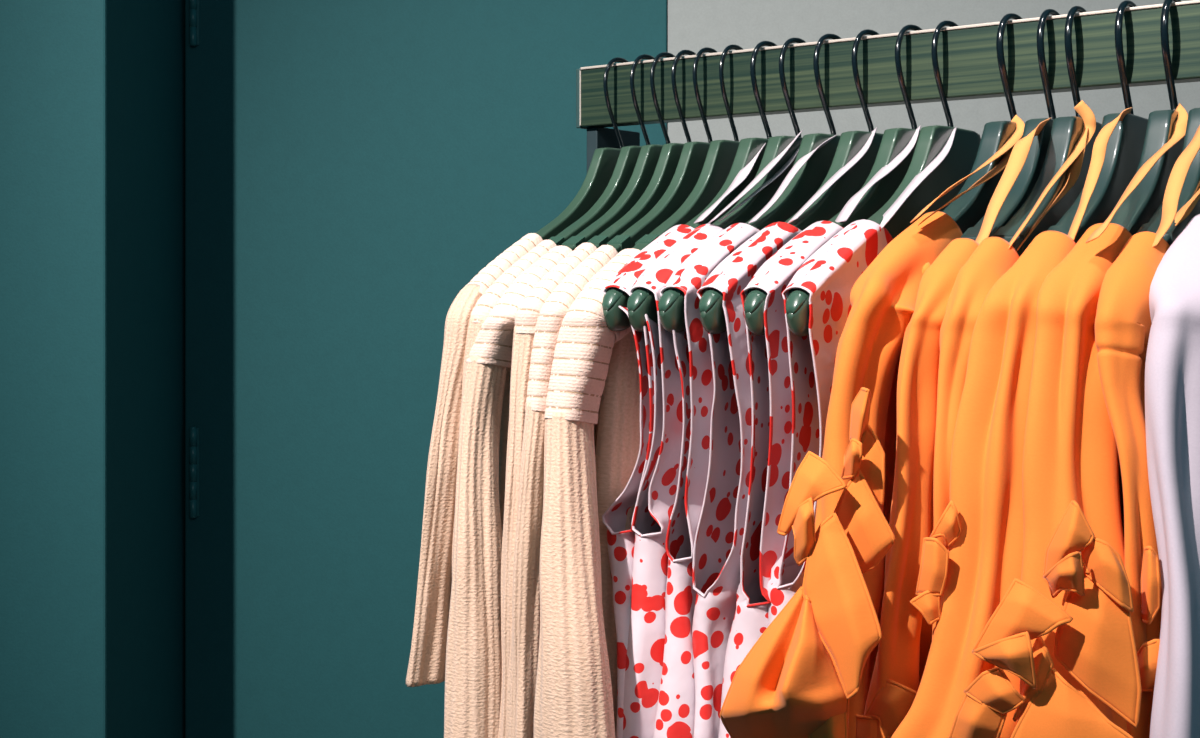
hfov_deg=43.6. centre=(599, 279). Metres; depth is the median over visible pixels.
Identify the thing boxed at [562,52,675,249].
hanger
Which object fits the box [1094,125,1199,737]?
dress
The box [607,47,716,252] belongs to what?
hanger
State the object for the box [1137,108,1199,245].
hanger
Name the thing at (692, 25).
wall
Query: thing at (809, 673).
dress
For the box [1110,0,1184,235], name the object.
hanger
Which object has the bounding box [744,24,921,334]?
hanger
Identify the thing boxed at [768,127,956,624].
dress
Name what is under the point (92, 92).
wall
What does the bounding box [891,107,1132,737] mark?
dress
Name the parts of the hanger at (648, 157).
arm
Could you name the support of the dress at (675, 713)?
hanging from the hanger at (812, 174)
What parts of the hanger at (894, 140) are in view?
arm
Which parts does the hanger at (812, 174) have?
arm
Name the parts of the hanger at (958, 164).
arm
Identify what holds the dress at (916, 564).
hanging from the hanger at (1025, 182)
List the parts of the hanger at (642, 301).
arm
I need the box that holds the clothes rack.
[576,0,1199,171]
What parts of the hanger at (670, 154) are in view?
arm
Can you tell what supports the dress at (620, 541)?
hanging from the hanger at (616, 319)
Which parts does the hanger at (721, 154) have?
arm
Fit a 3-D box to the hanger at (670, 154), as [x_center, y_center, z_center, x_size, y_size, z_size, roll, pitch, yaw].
[0.075,-0.078,1.250,0.015,0.227,0.426,0,0,35]
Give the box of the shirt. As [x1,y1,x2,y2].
[1145,214,1199,737]
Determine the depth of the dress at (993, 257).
0.87 m
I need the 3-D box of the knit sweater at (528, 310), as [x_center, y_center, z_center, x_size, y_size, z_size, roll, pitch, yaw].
[0.089,0.296,1.274,0.039,0.648,0.536,0,0,36]
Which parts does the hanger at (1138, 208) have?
arm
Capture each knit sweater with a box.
[405,233,542,686]
[444,245,572,737]
[452,240,556,570]
[498,242,596,737]
[507,245,617,737]
[534,248,640,737]
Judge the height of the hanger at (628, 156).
0.227 m
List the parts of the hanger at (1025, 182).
arm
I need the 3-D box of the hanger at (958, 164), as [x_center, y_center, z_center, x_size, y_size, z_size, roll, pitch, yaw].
[0.260,-0.078,1.109,0.019,0.227,0.426,0,0,41]
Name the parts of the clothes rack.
post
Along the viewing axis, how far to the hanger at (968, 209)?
1.04 m
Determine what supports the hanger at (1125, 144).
hanging from the clothes rack
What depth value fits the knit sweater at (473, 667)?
1.08 m
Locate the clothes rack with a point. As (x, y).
(967, 54)
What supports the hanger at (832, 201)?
hanging from the clothes rack
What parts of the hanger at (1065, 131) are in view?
arm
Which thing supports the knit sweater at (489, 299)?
hanging from the hanger at (628, 156)
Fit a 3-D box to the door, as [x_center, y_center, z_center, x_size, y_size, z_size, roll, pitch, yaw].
[-0.232,0.169,2.018,0.643,2.338,0.054,0,0,0]
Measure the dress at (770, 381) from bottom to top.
0.915 m
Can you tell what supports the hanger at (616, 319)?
hanging from the clothes rack
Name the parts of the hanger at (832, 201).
arm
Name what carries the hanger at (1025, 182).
hanging from the clothes rack
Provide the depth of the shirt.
0.78 m
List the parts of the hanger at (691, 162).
arm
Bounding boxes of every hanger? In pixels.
[536,57,627,239]
[548,54,654,245]
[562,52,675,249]
[587,50,696,247]
[602,41,776,331]
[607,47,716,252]
[627,38,806,331]
[633,44,743,249]
[658,34,841,332]
[699,29,882,333]
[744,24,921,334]
[786,20,980,335]
[942,13,1021,233]
[961,9,1059,240]
[992,6,1101,256]
[1047,0,1147,242]
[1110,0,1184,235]
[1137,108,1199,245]
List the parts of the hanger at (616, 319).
arm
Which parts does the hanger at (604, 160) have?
arm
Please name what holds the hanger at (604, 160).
hanging from the clothes rack
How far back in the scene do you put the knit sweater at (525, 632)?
1.05 m
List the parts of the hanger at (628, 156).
arm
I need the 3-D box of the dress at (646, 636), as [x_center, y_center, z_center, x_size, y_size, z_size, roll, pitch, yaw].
[0.157,0.341,1.186,0.050,0.918,0.414,0,0,42]
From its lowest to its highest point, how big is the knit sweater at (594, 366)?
0.648 m
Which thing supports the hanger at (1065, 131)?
hanging from the clothes rack
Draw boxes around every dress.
[602,143,765,737]
[623,130,802,737]
[653,134,836,737]
[692,127,876,737]
[718,125,920,737]
[720,115,1024,737]
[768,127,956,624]
[856,117,1050,737]
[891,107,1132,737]
[932,100,1095,638]
[949,103,1187,737]
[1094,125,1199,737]
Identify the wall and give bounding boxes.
[0,0,184,737]
[667,0,1199,143]
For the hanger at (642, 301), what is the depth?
1.14 m
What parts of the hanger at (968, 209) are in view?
arm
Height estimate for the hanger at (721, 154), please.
0.227 m
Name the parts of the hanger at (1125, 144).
arm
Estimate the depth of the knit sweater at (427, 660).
1.10 m
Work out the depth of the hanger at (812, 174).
1.13 m
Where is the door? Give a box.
[185,0,666,737]
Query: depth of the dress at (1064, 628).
0.80 m
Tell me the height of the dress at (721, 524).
0.916 m

